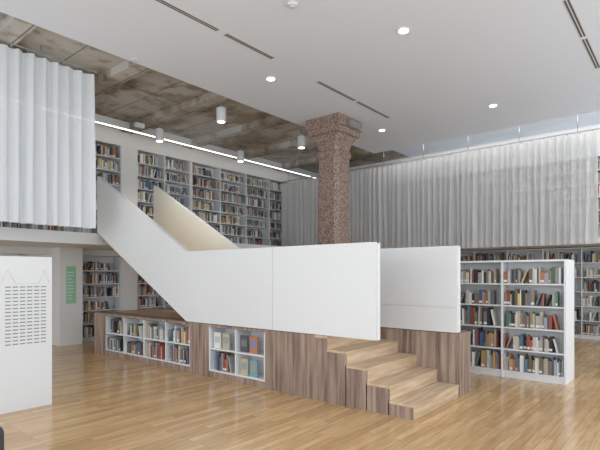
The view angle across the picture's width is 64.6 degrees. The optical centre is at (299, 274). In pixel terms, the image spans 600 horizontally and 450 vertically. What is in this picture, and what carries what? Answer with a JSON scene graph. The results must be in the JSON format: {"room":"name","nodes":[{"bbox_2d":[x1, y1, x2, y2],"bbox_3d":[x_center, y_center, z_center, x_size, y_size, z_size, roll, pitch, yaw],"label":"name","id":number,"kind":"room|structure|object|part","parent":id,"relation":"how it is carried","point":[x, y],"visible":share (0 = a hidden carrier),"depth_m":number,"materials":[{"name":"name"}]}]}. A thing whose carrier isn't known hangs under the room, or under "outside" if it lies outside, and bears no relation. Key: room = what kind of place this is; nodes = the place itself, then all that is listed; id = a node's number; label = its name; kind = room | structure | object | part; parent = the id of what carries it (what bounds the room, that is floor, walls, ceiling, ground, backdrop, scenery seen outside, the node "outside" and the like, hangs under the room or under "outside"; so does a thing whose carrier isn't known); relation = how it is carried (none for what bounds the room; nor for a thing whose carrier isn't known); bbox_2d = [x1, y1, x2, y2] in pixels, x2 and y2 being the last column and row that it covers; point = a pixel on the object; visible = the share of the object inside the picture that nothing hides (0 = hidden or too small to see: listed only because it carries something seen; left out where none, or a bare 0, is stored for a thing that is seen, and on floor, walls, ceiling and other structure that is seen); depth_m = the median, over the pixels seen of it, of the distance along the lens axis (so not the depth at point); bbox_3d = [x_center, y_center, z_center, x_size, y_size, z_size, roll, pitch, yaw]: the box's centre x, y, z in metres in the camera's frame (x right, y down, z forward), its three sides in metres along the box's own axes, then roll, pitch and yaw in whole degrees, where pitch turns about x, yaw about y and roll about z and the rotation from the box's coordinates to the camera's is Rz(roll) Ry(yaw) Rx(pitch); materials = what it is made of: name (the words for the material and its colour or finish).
{"room":"library","nodes":[
{"label":"library","id":0,"kind":"room"},
{"bbox_2d":[23,254,97,256],"bbox_3d":[-5.795,-1.250,11.401,0.200,5.700,18.100,0,0,40],"label":"wall","id":1,"kind":"structure","parent":0,"point":[24,255],"depth_m":10.87,"materials":[{"name":"white paint"}]},
{"bbox_2d":[0,227,284,250],"bbox_3d":[-4.854,-0.735,10.617,2.250,0.230,18.100,0,0,40],"label":"slab","id":2,"kind":"object","parent":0,"point":[21,237],"visible":0.33,"depth_m":9.30,"materials":[{"name":"white paint"}]},
{"bbox_2d":[0,139,120,232],"bbox_3d":[-5.704,-2.091,11.065,0.330,2.482,3.122,0,0,40],"label":"bookshelf","id":3,"kind":"object","parent":2,"relation":"on","point":[108,155],"visible":0.09,"depth_m":11.84,"materials":[{"name":"white wood"}]},
{"bbox_2d":[137,149,189,220],"bbox_3d":[-3.873,-2.091,13.262,0.330,2.482,1.722,0,0,40],"label":"bookshelf","id":4,"kind":"object","parent":2,"relation":"on","point":[171,174],"visible":0.48,"depth_m":13.18,"materials":[{"name":"white wood"}]},
{"bbox_2d":[192,161,286,245],"bbox_3d":[-1.876,-2.091,15.659,0.330,2.482,4.402,0,0,40],"label":"bookshelf","id":5,"kind":"object","parent":2,"relation":"on","point":[245,208],"visible":0.82,"depth_m":15.38,"materials":[{"name":"white wood"}]},
{"bbox_2d":[0,122,308,345],"bbox_3d":[-5.449,-1.110,11.113,0.700,5.420,18.100,0,0,40],"label":"wall","id":6,"kind":"structure","parent":0,"point":[67,319],"depth_m":12.16,"materials":[{"name":"white paint"}]},
{"bbox_2d":[66,266,75,303],"bbox_3d":[-5.227,0.225,10.824,0.012,0.850,0.220,0,0,40],"label":"wall sign","id":7,"kind":"object","parent":6,"relation":"attached to","point":[70,270],"visible":1,"depth_m":10.81,"materials":[{"name":"green plastic"}]},
{"bbox_2d":[0,12,407,172],"bbox_3d":[-3.970,-3.960,9.881,4.550,0.280,18.100,0,0,40],"label":"ceiling","id":8,"kind":"structure","parent":0,"point":[150,92],"depth_m":10.75,"materials":[{"name":"grey concrete"}]},
{"bbox_2d":[0,15,37,47],"bbox_3d":[-5.442,-3.745,8.114,4.550,0.150,0.300,0,0,40],"label":"rib","id":9,"kind":"object","parent":8,"relation":"attached to","point":[13,30],"visible":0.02,"depth_m":7.12,"materials":[{"name":"grey concrete"}]},
{"bbox_2d":[0,40,96,227],"bbox_3d":[-5.712,-2.330,6.191,0.149,2.980,6.300,0,0,40],"label":"curtain","id":10,"kind":"object","parent":8,"relation":"hanging from","point":[48,149],"visible":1,"depth_m":7.91,"materials":[{"name":"white fabric"}]},
{"bbox_3d":[-5.711,-3.680,6.190,0.032,0.032,6.300,0,0,40],"label":"rail","id":11,"kind":"part","parent":10,"relation":"part of","materials":[{"name":"silver metal"}]},
{"bbox_2d":[95,60,150,96],"bbox_3d":[-4.226,-3.745,9.574,4.550,0.150,0.300,0,0,40],"label":"rib","id":12,"kind":"object","parent":8,"relation":"attached to","point":[126,70],"visible":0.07,"depth_m":8.78,"materials":[{"name":"grey concrete"}]},
{"bbox_2d":[95,114,154,136],"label":"ceiling light","id":13,"kind":"object","parent":8,"relation":"attached to","point":[112,122],"depth_m":11.69,"materials":[{"name":"white paint"}]},
{"bbox_2d":[134,117,144,128],"bbox_3d":[-3.874,-3.690,11.441,0.100,0.260,0.220,0,0,40],"label":"emergency light","id":14,"kind":"object","parent":8,"relation":"attached to","point":[136,124],"visible":1,"depth_m":11.41,"materials":[{"name":"white paint"}]},
{"bbox_2d":[155,125,163,141],"bbox_3d":[-3.516,-3.583,11.871,0.210,0.475,0.210,0,0,40],"label":"ceiling spotlight","id":15,"kind":"object","parent":8,"relation":"hanging from","point":[159,132],"visible":0.98,"depth_m":11.80,"materials":[{"name":"white paint"}]},
{"bbox_2d":[121,92,230,133],"bbox_3d":[-3.010,-3.745,11.033,4.550,0.150,0.300,0,0,40],"label":"rib","id":16,"kind":"object","parent":8,"relation":"attached to","point":[207,100],"visible":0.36,"depth_m":10.71,"materials":[{"name":"grey concrete"}]},
{"bbox_2d":[164,132,236,157],"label":"ceiling light","id":17,"kind":"object","parent":8,"relation":"attached to","point":[167,136],"depth_m":13.65,"materials":[{"name":"white paint"}]},
{"bbox_2d":[216,103,225,122],"bbox_3d":[-1.726,-3.583,10.380,0.210,0.475,0.210,0,0,40],"label":"ceiling spotlight","id":18,"kind":"object","parent":8,"relation":"hanging from","point":[220,111],"visible":0.99,"depth_m":10.30,"materials":[{"name":"white paint"}]},
{"bbox_2d":[183,115,289,148],"bbox_3d":[-1.794,-3.745,12.493,4.550,0.150,0.300,0,0,40],"label":"rib","id":19,"kind":"object","parent":8,"relation":"attached to","point":[271,121],"visible":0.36,"depth_m":12.21,"materials":[{"name":"grey concrete"}]},
{"bbox_2d":[237,145,243,161],"bbox_3d":[-1.756,-3.583,13.984,0.210,0.475,0.210,0,0,40],"label":"ceiling spotlight","id":20,"kind":"object","parent":8,"relation":"hanging from","point":[240,154],"visible":1,"depth_m":13.89,"materials":[{"name":"white paint"}]},
{"bbox_2d":[232,137,314,160],"bbox_3d":[-0.578,-3.745,13.953,4.550,0.150,0.300,0,0,40],"label":"rib","id":21,"kind":"object","parent":8,"relation":"attached to","point":[289,145],"visible":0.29,"depth_m":13.98,"materials":[{"name":"grey concrete"}]},
{"bbox_2d":[244,157,316,177],"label":"ceiling light","id":22,"kind":"object","parent":8,"relation":"attached to","point":[257,160],"depth_m":16.15,"materials":[{"name":"white paint"}]},
{"bbox_2d":[297,130,304,148],"bbox_3d":[0.035,-3.583,12.493,0.210,0.475,0.210,0,0,40],"label":"ceiling spotlight","id":23,"kind":"object","parent":8,"relation":"hanging from","point":[300,139],"visible":1,"depth_m":12.40,"materials":[{"name":"white paint"}]},
{"bbox_2d":[273,148,371,170],"bbox_3d":[0.639,-3.745,15.412,4.550,0.150,0.300,0,0,40],"label":"rib","id":24,"kind":"object","parent":8,"relation":"attached to","point":[354,152],"visible":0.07,"depth_m":15.61,"materials":[{"name":"grey concrete"}]},
{"bbox_2d":[0,0,599,152],"bbox_3d":[0.937,-3.650,4.328,10.100,0.300,15.850,0,0,40],"label":"ceiling","id":25,"kind":"structure","parent":0,"point":[438,80],"depth_m":7.46,"materials":[{"name":"white paint"}]},
{"bbox_2d":[155,0,219,30],"bbox_3d":[-1.641,-3.497,6.216,0.090,0.006,1.470,0,0,40],"label":"ceiling air slot","id":26,"kind":"structure","parent":25,"relation":"attached to","point":[163,2],"depth_m":6.38,"materials":[{"name":"grey metal"}]},
{"bbox_2d":[224,33,274,58],"bbox_3d":[-0.761,-3.497,7.272,0.090,0.006,1.020,0,0,40],"label":"ceiling air slot","id":27,"kind":"structure","parent":25,"relation":"attached to","point":[251,47],"depth_m":7.25,"materials":[{"name":"grey metal"}]},
{"bbox_2d":[265,76,275,80],"bbox_3d":[-0.519,-3.490,8.438,0.190,0.020,0.190,0,0,40],"label":"recessed light","id":28,"kind":"object","parent":25,"relation":"in","point":[268,78],"visible":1,"depth_m":8.40,"materials":[{"name":"white paint"}]},
{"bbox_2d":[287,1,297,9],"bbox_3d":[-0.095,-3.473,6.119,0.140,0.055,0.140,0,0,40],"label":"smoke detector","id":29,"kind":"object","parent":25,"relation":"attached to","point":[292,5],"visible":1,"depth_m":6.09,"materials":[{"name":"white paint"}]},
{"bbox_2d":[316,81,355,100],"bbox_3d":[0.711,-3.497,9.040,0.090,0.006,1.220,0,0,40],"label":"ceiling air slot","id":30,"kind":"structure","parent":25,"relation":"attached to","point":[318,82],"depth_m":8.99,"materials":[{"name":"grey metal"}]},
{"bbox_2d":[356,101,390,117],"bbox_3d":[1.566,-3.497,10.065,0.090,0.006,1.290,0,0,40],"label":"ceiling air slot","id":31,"kind":"structure","parent":25,"relation":"attached to","point":[358,102],"depth_m":10.04,"materials":[{"name":"grey metal"}]},
{"bbox_2d":[397,27,409,33],"bbox_3d":[1.478,-3.490,6.773,0.190,0.020,0.190,0,0,40],"label":"recessed light","id":32,"kind":"object","parent":25,"relation":"in","point":[402,30],"visible":1,"depth_m":6.75,"materials":[{"name":"white paint"}]},
{"bbox_2d":[398,28,407,33],"bbox_3d":[1.478,-3.483,6.773,0.140,0.006,0.140,0,0,40],"label":"diffuser","id":33,"kind":"object","parent":32,"relation":"attached to","point":[400,30],"depth_m":6.76,"materials":[{"name":"white plastic"}]},
{"bbox_2d":[562,0,586,37],"bbox_3d":[3.769,-3.497,6.492,0.090,0.006,1.220,0,0,40],"label":"ceiling air slot","id":34,"kind":"structure","parent":25,"relation":"attached to","point":[568,4],"depth_m":6.45,"materials":[{"name":"grey metal"}]},
{"bbox_2d":[581,38,599,68],"bbox_3d":[4.623,-3.497,7.518,0.090,0.006,1.290,0,0,40],"label":"ceiling air slot","id":35,"kind":"structure","parent":25,"relation":"attached to","point":[586,42],"depth_m":7.46,"materials":[{"name":"grey metal"}]},
{"bbox_2d":[0,338,599,449],"bbox_3d":[-0.090,1.660,6.648,15.050,0.120,18.500,0,0,40],"label":"floor","id":36,"kind":"structure","parent":0,"point":[100,401],"depth_m":5.44,"materials":[{"name":"brown wood"}]},
{"bbox_2d":[0,427,3,449],"bbox_3d":[-2.569,1.390,3.494,0.660,0.420,0.660,0,0,40],"label":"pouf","id":37,"kind":"object","parent":36,"relation":"on","point":[1,428],"visible":1,"depth_m":3.60,"materials":[{"name":"grey fabric"}]},
{"bbox_2d":[0,256,51,413],"bbox_3d":[-3.427,0.690,5.524,0.082,1.820,1.000,0,0,40],"label":"information totem","id":38,"kind":"object","parent":36,"relation":"on","point":[25,282],"visible":1,"depth_m":5.64,"materials":[{"name":"white paint"}]},
{"bbox_2d":[83,256,120,340],"bbox_3d":[-5.083,0.574,11.810,0.330,2.052,1.142,0,0,40],"label":"bookshelf","id":39,"kind":"object","parent":36,"relation":"on","point":[101,275],"visible":0.56,"depth_m":11.82,"materials":[{"name":"white wood"}]},
{"bbox_2d":[137,273,171,309],"bbox_3d":[-2.471,0.574,14.945,0.330,2.052,6.102,0,0,40],"label":"bookshelf","id":40,"kind":"object","parent":36,"relation":"on","point":[147,297],"visible":0.06,"depth_m":12.80,"materials":[{"name":"white wood"}]},
{"bbox_2d":[94,176,470,419],"bbox_3d":[-0.958,-0.210,8.144,7.162,3.620,1.712,0,0,40],"label":"staircase","id":41,"kind":"structure","parent":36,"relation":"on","point":[363,326],"depth_m":6.60,"materials":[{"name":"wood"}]},
{"bbox_2d":[112,309,182,317],"bbox_3d":[-2.530,0.785,9.423,3.110,0.030,0.960,0,0,40],"label":"countertop","id":42,"kind":"structure","parent":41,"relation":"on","point":[155,312],"depth_m":9.74,"materials":[{"name":"brown wood"}]},
{"bbox_3d":[-2.736,1.143,8.745,2.744,0.714,0.330,0,0,40],"label":"frame","id":43,"kind":"part","parent":41,"relation":"part of","materials":[{"name":"white wood"}]},
{"bbox_2d":[107,317,189,363],"bbox_3d":[-2.781,1.163,8.728,2.639,0.630,0.219,0,0,40],"label":"books","id":44,"kind":"object","parent":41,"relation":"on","point":[176,337],"depth_m":8.58,"materials":[{"name":"multicoloured paper"}]},
{"bbox_3d":[-1.847,0.790,8.008,5.970,0.040,0.340,0,0,40],"label":"rail","id":45,"kind":"part","parent":41,"relation":"part of","materials":[{"name":"brown wood"}]},
{"bbox_3d":[-1.122,0.188,7.175,1.930,1.145,0.012,0,0,40],"label":"parapet panel","id":46,"kind":"part","parent":41,"relation":"part of","materials":[{"name":"white paint"}]},
{"bbox_2d":[214,332,257,377],"bbox_3d":[-0.943,1.187,7.179,0.955,0.583,0.186,0,0,40],"label":"books","id":47,"kind":"object","parent":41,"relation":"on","point":[225,362],"depth_m":7.10,"materials":[{"name":"multicoloured paper"}]},
{"bbox_3d":[-0.854,1.143,7.177,1.224,0.714,0.330,0,0,40],"label":"frame","id":48,"kind":"part","parent":41,"relation":"part of","materials":[{"name":"white wood"}]},
{"bbox_3d":[0.256,0.188,6.027,1.646,1.145,0.012,0,0,40],"label":"parapet panel","id":49,"kind":"part","parent":41,"relation":"part of","materials":[{"name":"white paint"}]},
{"bbox_3d":[1.483,0.019,6.696,1.507,0.809,0.012,0,0,40],"label":"parapet panel","id":50,"kind":"part","parent":41,"relation":"part of","materials":[{"name":"white paint"}]},
{"bbox_3d":[1.483,0.595,6.696,1.507,0.330,0.012,0,0,40],"label":"parapet panel","id":51,"kind":"part","parent":41,"relation":"part of","materials":[{"name":"white paint"}]},
{"bbox_3d":[1.377,0.188,6.800,1.804,1.145,0.012,0,0,40],"label":"parapet panel","id":52,"kind":"part","parent":41,"relation":"part of","materials":[{"name":"white paint"}]},
{"bbox_2d":[312,132,355,244],"bbox_3d":[0.775,-0.760,10.835,0.760,4.720,0.760,0,0,40],"label":"shaft","id":53,"kind":"object","parent":36,"relation":"on","point":[333,155],"visible":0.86,"depth_m":10.59,"materials":[{"name":"red stone"}]},
{"bbox_2d":[306,112,361,138],"bbox_3d":[0.775,-3.310,10.835,0.930,0.380,0.930,0,0,40],"label":"capital","id":54,"kind":"object","parent":53,"relation":"on","point":[335,122],"visible":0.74,"depth_m":10.46,"materials":[{"name":"red stone"}]},
{"bbox_2d":[346,119,360,130],"bbox_3d":[1.185,-3.330,10.538,0.110,0.140,0.430,0,0,40],"label":"steel collar","id":55,"kind":"object","parent":54,"relation":"attached to","point":[356,126],"visible":1,"depth_m":10.48,"materials":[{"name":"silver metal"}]},
{"bbox_2d":[460,259,573,384],"bbox_3d":[3.363,0.685,7.676,1.790,1.830,0.600,0,0,40],"label":"bookshelf","id":56,"kind":"object","parent":36,"relation":"on","point":[518,314],"visible":0.98,"depth_m":7.36,"materials":[{"name":"white wood"}]},
{"bbox_2d":[460,247,599,339],"bbox_3d":[6.526,0.454,12.675,9.022,2.292,0.330,0,0,40],"label":"bookshelf","id":57,"kind":"object","parent":36,"relation":"on","point":[587,259],"visible":0.12,"depth_m":12.15,"materials":[{"name":"white wood"}]},
{"bbox_2d":[309,124,599,250],"bbox_3d":[5.767,-1.250,13.678,14.650,5.700,0.200,0,0,40],"label":"wall","id":58,"kind":"structure","parent":0,"point":[593,126],"depth_m":13.73,"materials":[{"name":"white paint"}]},
{"bbox_2d":[394,111,599,156],"bbox_3d":[6.730,-3.960,11.281,10.100,0.280,2.250,0,0,40],"label":"ceiling","id":59,"kind":"structure","parent":0,"point":[592,118],"depth_m":12.89,"materials":[{"name":"white paint"}]},
{"bbox_2d":[280,115,599,248],"bbox_3d":[2.986,-2.260,13.543,9.550,3.120,0.190,0,0,40],"label":"curtain","id":60,"kind":"object","parent":59,"relation":"hanging from","point":[543,193],"visible":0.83,"depth_m":12.26,"materials":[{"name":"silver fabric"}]},
{"bbox_3d":[2.988,-3.250,13.546,9.550,0.032,0.032,0,0,40],"label":"rail","id":61,"kind":"part","parent":60,"relation":"part of","materials":[{"name":"silver metal"}]},
{"bbox_2d":[460,237,599,250],"bbox_3d":[6.039,-0.785,12.247,12.400,0.130,1.650,0,0,40],"label":"slab","id":62,"kind":"object","parent":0,"point":[595,244],"visible":0.22,"depth_m":12.41,"materials":[{"name":"white paint"}]},
{"bbox_2d":[598,155,599,236],"bbox_3d":[4.182,-1.911,14.627,9.522,2.122,0.330,0,0,40],"label":"bookshelf","id":63,"kind":"object","parent":62,"relation":"on","point":[598,155],"visible":0.02,"depth_m":11.76,"materials":[{"name":"white metal"}]}
]}

